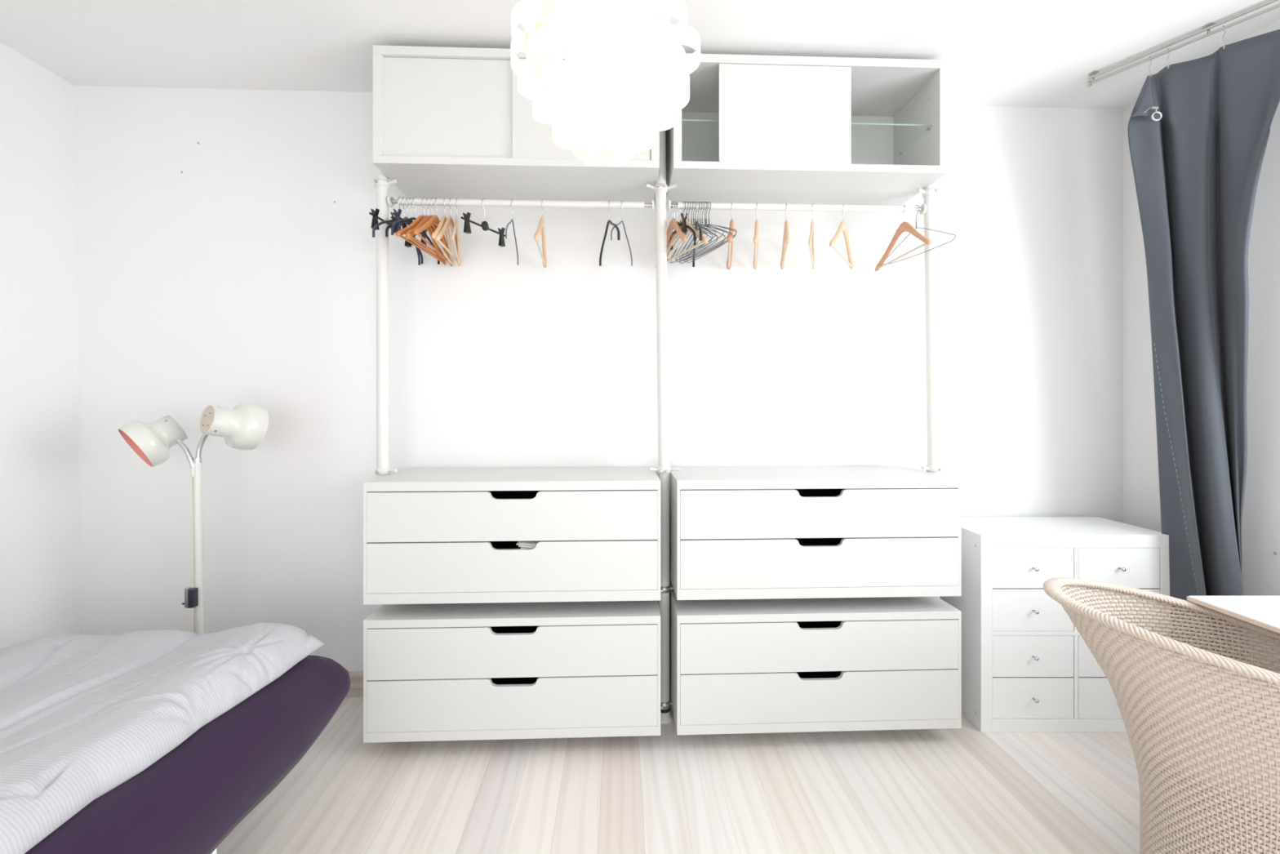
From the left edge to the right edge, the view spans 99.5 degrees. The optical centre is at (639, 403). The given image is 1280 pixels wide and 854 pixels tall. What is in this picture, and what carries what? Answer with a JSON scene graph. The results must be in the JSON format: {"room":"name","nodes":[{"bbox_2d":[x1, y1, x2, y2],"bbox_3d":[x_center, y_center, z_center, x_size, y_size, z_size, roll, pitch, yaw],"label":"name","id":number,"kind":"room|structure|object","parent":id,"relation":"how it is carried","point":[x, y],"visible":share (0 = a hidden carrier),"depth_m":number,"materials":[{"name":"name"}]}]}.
{"room":"bedroom","nodes":[
{"label":"bedroom","id":0,"kind":"room"},
{"bbox_2d":[0,42,80,648],"bbox_3d":[-2.465,-0.045,0.251,0.148,2.730,4.300,0,0,-2],"label":"wall","id":1,"kind":"structure","parent":0,"point":[40,540],"depth_m":2.23,"materials":[{"name":"white paint"}]},
{"bbox_2d":[75,85,1123,671],"bbox_3d":[-0.098,-0.045,2.557,5.061,2.730,0.121,0,0,-2],"label":"wall","id":2,"kind":"structure","parent":0,"point":[226,246],"depth_m":2.47,"materials":[{"name":"white paint"}]},
{"bbox_2d":[345,671,363,697],"bbox_3d":[-0.081,1.265,2.488,4.792,0.110,0.020,0,0,-2],"label":"baseboard","id":3,"kind":"structure","parent":2,"relation":"attached to","point":[356,689],"depth_m":2.44,"materials":[{"name":"beige wood"}]},
{"bbox_2d":[373,44,659,203],"bbox_3d":[-0.481,-1.148,2.284,1.100,0.451,0.376,0,0,-2],"label":"upper cabinet","id":4,"kind":"object","parent":2,"relation":"attached to","point":[452,122],"visible":0.68,"depth_m":2.10,"materials":[{"name":"white wood"}]},
{"bbox_2d":[665,53,947,205],"bbox_3d":[0.673,-1.148,2.330,1.100,0.451,0.376,0,0,-2],"label":"upper cabinet","id":5,"kind":"object","parent":2,"relation":"attached to","point":[751,128],"visible":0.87,"depth_m":2.17,"materials":[{"name":"white wood"}]},
{"bbox_2d":[0,0,1279,109],"bbox_3d":[-0.013,-1.460,0.409,5.061,0.100,4.420,0,0,-2],"label":"ceiling","id":6,"kind":"structure","parent":0,"point":[1009,53],"depth_m":2.07,"materials":[{"name":"white paint"}]},
{"bbox_2d":[511,0,700,166],"bbox_3d":[-0.084,-1.002,1.300,0.453,0.816,0.448,0,0,-2],"label":"pendant lamp","id":7,"kind":"object","parent":6,"relation":"hanging from","point":[624,77],"visible":1,"depth_m":1.22,"materials":[{"name":"white paper"}]},
{"bbox_2d":[1086,0,1279,87],"bbox_3d":[2.115,-1.384,2.020,0.033,0.051,0.724,0,0,-33],"label":"rail","id":8,"kind":"object","parent":6,"relation":"attached to","point":[1207,27],"visible":1,"depth_m":2.06,"materials":[{"name":"metal"}]},
{"bbox_2d":[1128,25,1279,715],"bbox_3d":[2.127,0.004,2.046,0.456,2.781,0.344,0,0,32],"label":"curtain","id":9,"kind":"object","parent":8,"relation":"hanging from","point":[1199,129],"visible":0.85,"depth_m":2.05,"materials":[{"name":"grey fabric"}]},
{"bbox_2d":[216,693,1279,853],"bbox_3d":[-0.013,1.350,0.409,5.061,0.060,4.420,0,0,-2],"label":"floor","id":10,"kind":"structure","parent":0,"point":[966,789],"depth_m":1.85,"materials":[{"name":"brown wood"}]},
{"bbox_2d":[24,654,351,853],"bbox_3d":[-1.670,1.075,0.927,1.320,0.490,2.015,0,0,0],"label":"bed","id":11,"kind":"object","parent":10,"relation":"on","point":[191,798],"visible":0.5,"depth_m":1.34,"materials":[{"name":"purple fabric"}]},
{"bbox_2d":[0,622,324,853],"bbox_3d":[-1.701,0.782,1.045,1.223,0.110,1.710,0,0,0],"label":"duvet","id":12,"kind":"object","parent":11,"relation":"on","point":[82,716],"visible":1,"depth_m":1.39,"materials":[{"name":"white fabric"}]},
{"bbox_2d":[118,403,268,635],"bbox_3d":[-1.761,0.658,2.140,0.522,1.324,0.266,0,0,-2],"label":"floor lamp","id":13,"kind":"object","parent":10,"relation":"on","point":[244,426],"visible":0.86,"depth_m":2.13,"materials":[{"name":"white metal"}]},
{"bbox_2d":[184,586,191,607],"bbox_3d":[-1.750,0.748,2.097,0.013,0.075,0.017,0,0,-2],"label":"switch plate","id":14,"kind":"object","parent":13,"relation":"attached to","point":[187,590],"depth_m":2.09,"materials":[{"name":"plastic"}]},
{"bbox_2d":[186,587,198,608],"bbox_3d":[-1.740,0.752,2.104,0.030,0.072,0.028,0,0,-2],"label":"switch","id":15,"kind":"object","parent":13,"relation":"attached to","point":[192,593],"depth_m":2.09,"materials":[{"name":"black plastic"}]},
{"bbox_2d":[373,166,397,608],"bbox_3d":[-1.040,-0.045,2.222,0.100,2.730,0.073,0,0,-2],"label":"post","id":16,"kind":"object","parent":10,"relation":"on","point":[382,184],"visible":0.48,"depth_m":2.20,"materials":[{"name":"white metal"}]},
{"bbox_2d":[363,466,660,604],"bbox_3d":[-0.481,0.515,2.247,1.100,0.452,0.452,0,0,-2],"label":"chest","id":17,"kind":"object","parent":16,"relation":"attached to","point":[431,535],"visible":1,"depth_m":2.02,"materials":[{"name":"white wood"}]},
{"bbox_2d":[515,540,540,548],"bbox_3d":[-0.418,0.539,2.115,0.103,0.028,0.139,0,0,-2],"label":"folded cloth","id":18,"kind":"object","parent":17,"relation":"in","point":[528,544],"visible":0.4,"depth_m":2.05,"materials":[{"name":"white fabric"}]},
{"bbox_2d":[363,600,660,742],"bbox_3d":[-0.481,1.024,2.247,1.100,0.451,0.452,0,0,-2],"label":"chest","id":19,"kind":"object","parent":16,"relation":"attached to","point":[433,672],"visible":0.86,"depth_m":2.02,"materials":[{"name":"white wood"}]},
{"bbox_2d":[386,195,653,210],"bbox_3d":[-0.485,-0.830,2.246,1.086,0.043,0.044,0,0,-2],"label":"rod","id":20,"kind":"object","parent":16,"relation":"attached to","point":[417,202],"visible":0.94,"depth_m":2.24,"materials":[{"name":"metal"}]},
{"bbox_2d":[368,196,411,247],"bbox_3d":[-1.016,-0.764,2.225,0.026,0.168,0.300,0,0,7],"label":"hanger","id":21,"kind":"object","parent":20,"relation":"hanging from","point":[375,214],"visible":0.66,"depth_m":2.11,"materials":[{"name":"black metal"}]},
{"bbox_2d":[372,197,422,264],"bbox_3d":[-0.986,-0.736,2.226,0.011,0.223,0.400,0,0,4],"label":"clothes hanger","id":22,"kind":"object","parent":20,"relation":"hanging from","point":[376,225],"visible":0.6,"depth_m":2.11,"materials":[{"name":"black plastic"}]},
{"bbox_2d":[390,197,416,245],"bbox_3d":[-0.971,-0.758,2.235,0.026,0.179,0.300,0,0,-6],"label":"hanger","id":23,"kind":"object","parent":20,"relation":"hanging from","point":[403,224],"visible":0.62,"depth_m":2.21,"materials":[{"name":"black plastic"}]},
{"bbox_2d":[391,197,420,265],"bbox_3d":[-0.954,-0.733,2.220,0.010,0.230,0.400,0,0,-8],"label":"clothes hanger","id":24,"kind":"object","parent":20,"relation":"hanging from","point":[395,222],"visible":0.7,"depth_m":2.21,"materials":[{"name":"black plastic"}]},
{"bbox_2d":[392,197,426,247],"bbox_3d":[-0.940,-0.764,2.228,0.026,0.168,0.300,0,0,2],"label":"hanger","id":25,"kind":"object","parent":20,"relation":"hanging from","point":[397,226],"visible":0.59,"depth_m":2.12,"materials":[{"name":"black plastic"}]},
{"bbox_2d":[385,197,439,264],"bbox_3d":[-0.925,-0.736,2.228,0.011,0.223,0.410,0,0,7],"label":"clothes hanger","id":26,"kind":"object","parent":20,"relation":"hanging from","point":[388,226],"visible":0.64,"depth_m":2.19,"materials":[{"name":"black plastic"}]},
{"bbox_2d":[395,197,445,265],"bbox_3d":[-0.890,-0.736,2.230,0.020,0.223,0.420,0,0,4],"label":"clothes hanger","id":27,"kind":"object","parent":20,"relation":"hanging from","point":[399,233],"visible":0.66,"depth_m":2.17,"materials":[{"name":"brown wood"}]},
{"bbox_2d":[405,197,445,261],"bbox_3d":[-0.875,-0.733,2.237,0.020,0.230,0.420,0,0,-1],"label":"clothes hanger","id":28,"kind":"object","parent":20,"relation":"hanging from","point":[431,228],"visible":0.51,"depth_m":2.22,"materials":[{"name":"brown wood"}]},
{"bbox_2d":[405,197,445,260],"bbox_3d":[-0.857,-0.736,2.231,0.020,0.223,0.420,0,0,3],"label":"clothes hanger","id":29,"kind":"object","parent":20,"relation":"hanging from","point":[410,233],"visible":0.56,"depth_m":2.15,"materials":[{"name":"brown wood"}]},
{"bbox_2d":[413,197,453,266],"bbox_3d":[-0.839,-0.733,2.225,0.020,0.230,0.420,0,0,-1],"label":"clothes hanger","id":30,"kind":"object","parent":20,"relation":"hanging from","point":[433,220],"visible":0.8,"depth_m":2.18,"materials":[{"name":"brown wood"}]},
{"bbox_2d":[431,197,453,266],"bbox_3d":[-0.807,-0.733,2.232,0.024,0.230,0.420,0,0,-10],"label":"clothes hanger","id":31,"kind":"object","parent":20,"relation":"hanging from","point":[443,219],"visible":0.77,"depth_m":2.22,"materials":[{"name":"beige wood"}]},
{"bbox_2d":[435,197,461,265],"bbox_3d":[-0.785,-0.729,2.241,0.023,0.238,0.420,0,0,-7],"label":"clothes hanger","id":32,"kind":"object","parent":20,"relation":"hanging from","point":[449,222],"visible":0.75,"depth_m":2.18,"materials":[{"name":"beige wood"}]},
{"bbox_2d":[451,197,460,266],"bbox_3d":[-0.757,-0.733,2.235,0.014,0.230,0.410,0,0,-15],"label":"clothes hanger","id":33,"kind":"object","parent":20,"relation":"hanging from","point":[455,228],"visible":0.99,"depth_m":2.23,"materials":[{"name":"beige wood"}]},
{"bbox_2d":[461,198,505,246],"bbox_3d":[-0.641,-0.761,2.244,0.026,0.174,0.300,0,0,20],"label":"hanger","id":34,"kind":"object","parent":20,"relation":"hanging from","point":[484,225],"visible":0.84,"depth_m":2.23,"materials":[{"name":"black plastic"}]},
{"bbox_2d":[505,198,518,265],"bbox_3d":[-0.528,-0.737,2.244,0.007,0.223,0.396,0,0,-6],"label":"clothes hanger","id":35,"kind":"object","parent":20,"relation":"hanging from","point":[512,220],"visible":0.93,"depth_m":2.26,"materials":[{"name":"black plastic"}]},
{"bbox_2d":[533,199,546,267],"bbox_3d":[-0.408,-0.733,2.249,0.024,0.230,0.420,0,0,-5],"label":"clothes hanger","id":36,"kind":"object","parent":20,"relation":"hanging from","point":[541,228],"visible":0.98,"depth_m":2.25,"materials":[{"name":"beige wood"}]},
{"bbox_2d":[599,200,620,266],"bbox_3d":[-0.130,-0.736,2.260,0.011,0.223,0.410,0,0,-14],"label":"clothes hanger","id":37,"kind":"object","parent":20,"relation":"hanging from","point":[609,220],"visible":0.95,"depth_m":2.29,"materials":[{"name":"black plastic"}]},
{"bbox_2d":[610,200,632,266],"bbox_3d":[-0.073,-0.737,2.262,0.006,0.223,0.396,0,0,11],"label":"clothes hanger","id":38,"kind":"object","parent":20,"relation":"hanging from","point":[621,201],"visible":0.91,"depth_m":2.28,"materials":[{"name":"black plastic"}]},
{"bbox_2d":[645,130,679,724],"bbox_3d":[0.093,-0.045,2.267,0.143,2.730,0.073,0,0,-2],"label":"post","id":39,"kind":"object","parent":10,"relation":"on","point":[660,188],"visible":0.84,"depth_m":2.25,"materials":[{"name":"white metal"}]},
{"bbox_2d":[667,200,926,214],"bbox_3d":[0.665,-0.830,2.292,1.092,0.043,0.044,0,0,-2],"label":"rod","id":40,"kind":"object","parent":39,"relation":"attached to","point":[714,206],"visible":0.99,"depth_m":2.28,"materials":[{"name":"metal"}]},
{"bbox_2d":[655,201,686,268],"bbox_3d":[0.130,-0.733,2.269,0.031,0.230,0.430,0,0,-12],"label":"clothes hanger","id":41,"kind":"object","parent":40,"relation":"hanging from","point":[673,224],"visible":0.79,"depth_m":2.21,"materials":[{"name":"brown wood"}]},
{"bbox_2d":[668,201,688,250],"bbox_3d":[0.154,-0.764,2.271,0.026,0.168,0.300,0,0,-10],"label":"hanger","id":42,"kind":"object","parent":40,"relation":"hanging from","point":[683,223],"visible":0.7,"depth_m":2.16,"materials":[{"name":"black plastic"}]},
{"bbox_2d":[673,201,695,241],"bbox_3d":[0.144,-0.736,2.271,0.011,0.223,0.410,0,0,-19],"label":"clothes hanger","id":43,"kind":"object","parent":40,"relation":"hanging from","point":[691,228],"visible":0.48,"depth_m":2.11,"materials":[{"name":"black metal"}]},
{"bbox_2d":[666,201,707,262],"bbox_3d":[0.172,-0.733,2.271,0.024,0.230,0.420,0,0,-24],"label":"clothes hanger","id":44,"kind":"object","parent":40,"relation":"hanging from","point":[704,240],"visible":0.63,"depth_m":2.23,"materials":[{"name":"brown wood"}]},
{"bbox_2d":[666,201,711,259],"bbox_3d":[0.199,-0.737,2.285,0.008,0.222,0.402,0,0,-23],"label":"wire hanger","id":45,"kind":"object","parent":40,"relation":"hanging from","point":[688,202],"visible":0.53,"depth_m":2.26,"materials":[{"name":"grey metal"}]},
{"bbox_2d":[671,201,715,262],"bbox_3d":[0.216,-0.740,2.271,0.008,0.215,0.403,0,0,-22],"label":"wire hanger","id":46,"kind":"object","parent":40,"relation":"hanging from","point":[691,202],"visible":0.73,"depth_m":2.27,"materials":[{"name":"grey metal"}]},
{"bbox_2d":[675,201,712,255],"bbox_3d":[0.193,-0.740,2.275,0.008,0.215,0.403,0,1,-26],"label":"wire hanger","id":47,"kind":"object","parent":40,"relation":"hanging from","point":[686,202],"visible":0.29,"depth_m":2.20,"materials":[{"name":"grey metal"}]},
{"bbox_2d":[683,201,707,242],"bbox_3d":[0.183,-0.740,2.273,0.008,0.215,0.403,0,1,-22],"label":"wire hanger","id":48,"kind":"object","parent":40,"relation":"hanging from","point":[683,202],"visible":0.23,"depth_m":2.26,"materials":[{"name":"grey metal"}]},
{"bbox_2d":[675,201,717,260],"bbox_3d":[0.230,-0.738,2.284,0.008,0.220,0.403,0,0,-20],"label":"wire hanger","id":49,"kind":"object","parent":40,"relation":"hanging from","point":[695,202],"visible":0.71,"depth_m":2.27,"materials":[{"name":"grey metal"}]},
{"bbox_2d":[669,201,724,262],"bbox_3d":[0.227,-0.738,2.266,0.008,0.219,0.403,0,0,-28],"label":"wire hanger","id":50,"kind":"object","parent":40,"relation":"hanging from","point":[693,202],"visible":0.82,"depth_m":2.26,"materials":[{"name":"grey metal"}]},
{"bbox_2d":[692,202,702,266],"bbox_3d":[0.239,-0.736,2.275,0.010,0.223,0.410,0,0,2],"label":"clothes hanger","id":51,"kind":"object","parent":40,"relation":"hanging from","point":[697,224],"visible":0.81,"depth_m":2.26,"materials":[{"name":"silver metal"}]},
{"bbox_2d":[679,201,718,260],"bbox_3d":[0.241,-0.738,2.285,0.008,0.220,0.403,0,0,-17],"label":"wire hanger","id":52,"kind":"object","parent":40,"relation":"hanging from","point":[698,202],"visible":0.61,"depth_m":2.27,"materials":[{"name":"grey metal"}]},
{"bbox_2d":[675,201,728,262],"bbox_3d":[0.253,-0.740,2.273,0.008,0.215,0.403,0,0,-26],"label":"wire hanger","id":53,"kind":"object","parent":40,"relation":"hanging from","point":[700,202],"visible":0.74,"depth_m":2.27,"materials":[{"name":"grey metal"}]},
{"bbox_2d":[681,201,725,260],"bbox_3d":[0.259,-0.739,2.284,0.008,0.218,0.403,0,0,-20],"label":"wire hanger","id":54,"kind":"object","parent":40,"relation":"hanging from","point":[702,202],"visible":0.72,"depth_m":2.27,"materials":[{"name":"grey metal"}]},
{"bbox_2d":[679,201,737,263],"bbox_3d":[0.276,-0.738,2.266,0.008,0.220,0.403,0,0,-29],"label":"wire hanger","id":55,"kind":"object","parent":40,"relation":"hanging from","point":[704,202],"visible":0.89,"depth_m":2.27,"materials":[{"name":"grey metal"}]},
{"bbox_2d":[684,201,732,262],"bbox_3d":[0.278,-0.740,2.277,0.008,0.215,0.403,0,0,-23],"label":"wire hanger","id":56,"kind":"object","parent":40,"relation":"hanging from","point":[706,202],"visible":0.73,"depth_m":2.26,"materials":[{"name":"grey metal"}]},
{"bbox_2d":[686,201,736,262],"bbox_3d":[0.291,-0.740,2.272,0.008,0.216,0.403,0,0,-23],"label":"wire hanger","id":57,"kind":"object","parent":40,"relation":"hanging from","point":[708,202],"visible":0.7,"depth_m":2.27,"materials":[{"name":"grey metal"}]},
{"bbox_2d":[726,202,733,269],"bbox_3d":[0.381,-0.733,2.281,0.031,0.230,0.430,0,0,9],"label":"clothes hanger","id":58,"kind":"object","parent":40,"relation":"hanging from","point":[730,239],"visible":0.96,"depth_m":2.25,"materials":[{"name":"brown wood"}]},
{"bbox_2d":[753,202,759,269],"bbox_3d":[0.489,-0.733,2.285,0.024,0.230,0.420,0,0,12],"label":"clothes hanger","id":59,"kind":"object","parent":40,"relation":"hanging from","point":[757,224],"visible":0.94,"depth_m":2.23,"materials":[{"name":"brown wood"}]},
{"bbox_2d":[780,203,790,270],"bbox_3d":[0.614,-0.733,2.291,0.024,0.230,0.420,0,0,12],"label":"clothes hanger","id":60,"kind":"object","parent":40,"relation":"hanging from","point":[786,239],"visible":0.98,"depth_m":2.28,"materials":[{"name":"brown wood"}]},
{"bbox_2d":[808,203,814,269],"bbox_3d":[0.728,-0.733,2.295,0.015,0.230,0.410,0,0,20],"label":"clothes hanger","id":61,"kind":"object","parent":40,"relation":"hanging from","point":[811,241],"visible":1,"depth_m":2.28,"materials":[{"name":"brown wood"}]},
{"bbox_2d":[829,204,853,269],"bbox_3d":[0.861,-0.733,2.301,0.024,0.230,0.420,0,0,32],"label":"clothes hanger","id":62,"kind":"object","parent":40,"relation":"hanging from","point":[842,227],"visible":0.97,"depth_m":2.30,"materials":[{"name":"brown wood"}]},
{"bbox_2d":[875,204,931,271],"bbox_3d":[1.115,-0.733,2.309,0.031,0.230,0.430,0,0,-2],"label":"clothes hanger","id":63,"kind":"object","parent":40,"relation":"hanging from","point":[904,226],"visible":0.93,"depth_m":2.31,"materials":[{"name":"brown wood"}]},
{"bbox_2d":[883,204,955,264],"bbox_3d":[1.178,-0.740,2.312,0.008,0.215,0.413,0,0,-14],"label":"wire hanger","id":64,"kind":"object","parent":40,"relation":"hanging from","point":[916,205],"visible":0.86,"depth_m":2.30,"materials":[{"name":"silver metal"}]},
{"bbox_2d":[916,182,942,598],"bbox_3d":[1.231,-0.045,2.313,0.118,2.730,0.073,0,0,-2],"label":"post","id":65,"kind":"object","parent":10,"relation":"on","point":[929,193],"visible":0.52,"depth_m":2.29,"materials":[{"name":"white metal"}]},
{"bbox_2d":[669,465,961,599],"bbox_3d":[0.680,0.515,2.293,1.100,0.452,0.452,0,0,-2],"label":"chest","id":66,"kind":"object","parent":65,"relation":"attached to","point":[736,532],"visible":0.91,"depth_m":2.07,"materials":[{"name":"white wood"}]},
{"bbox_2d":[669,577,961,734],"bbox_3d":[0.680,1.024,2.293,1.100,0.451,0.452,0,0,-2],"label":"chest","id":67,"kind":"object","parent":65,"relation":"attached to","point":[737,666],"visible":0.77,"depth_m":2.07,"materials":[{"name":"white wood"}]},
{"bbox_2d":[940,516,1170,732],"bbox_3d":[1.756,0.923,2.345,0.770,0.793,0.375,0,0,0],"label":"base cabinet","id":68,"kind":"object","parent":10,"relation":"on","point":[1026,667],"visible":0.68,"depth_m":2.18,"materials":[{"name":"white paint"}]},
{"bbox_2d":[1043,577,1279,853],"bbox_3d":[1.472,0.917,1.385,0.728,0.803,0.613,0,0,20],"label":"wicker chair","id":69,"kind":"object","parent":10,"relation":"on","point":[1197,762],"visible":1,"depth_m":1.30,"materials":[{"name":"beige wicker"}]},
{"bbox_2d":[1186,595,1279,633],"bbox_3d":[1.966,0.947,1.275,0.647,0.745,0.710,0,0,0],"label":"desk","id":70,"kind":"object","parent":10,"relation":"on","point":[1264,611],"visible":1,"depth_m":1.54,"materials":[{"name":"white laminate"}]},
{"bbox_2d":[1123,17,1279,719],"bbox_3d":[2.458,-0.045,0.447,0.121,2.730,4.300,0,0,-2],"label":"wall","id":71,"kind":"structure","parent":0,"point":[1260,526],"depth_m":2.07,"materials":[{"name":"white paint"}]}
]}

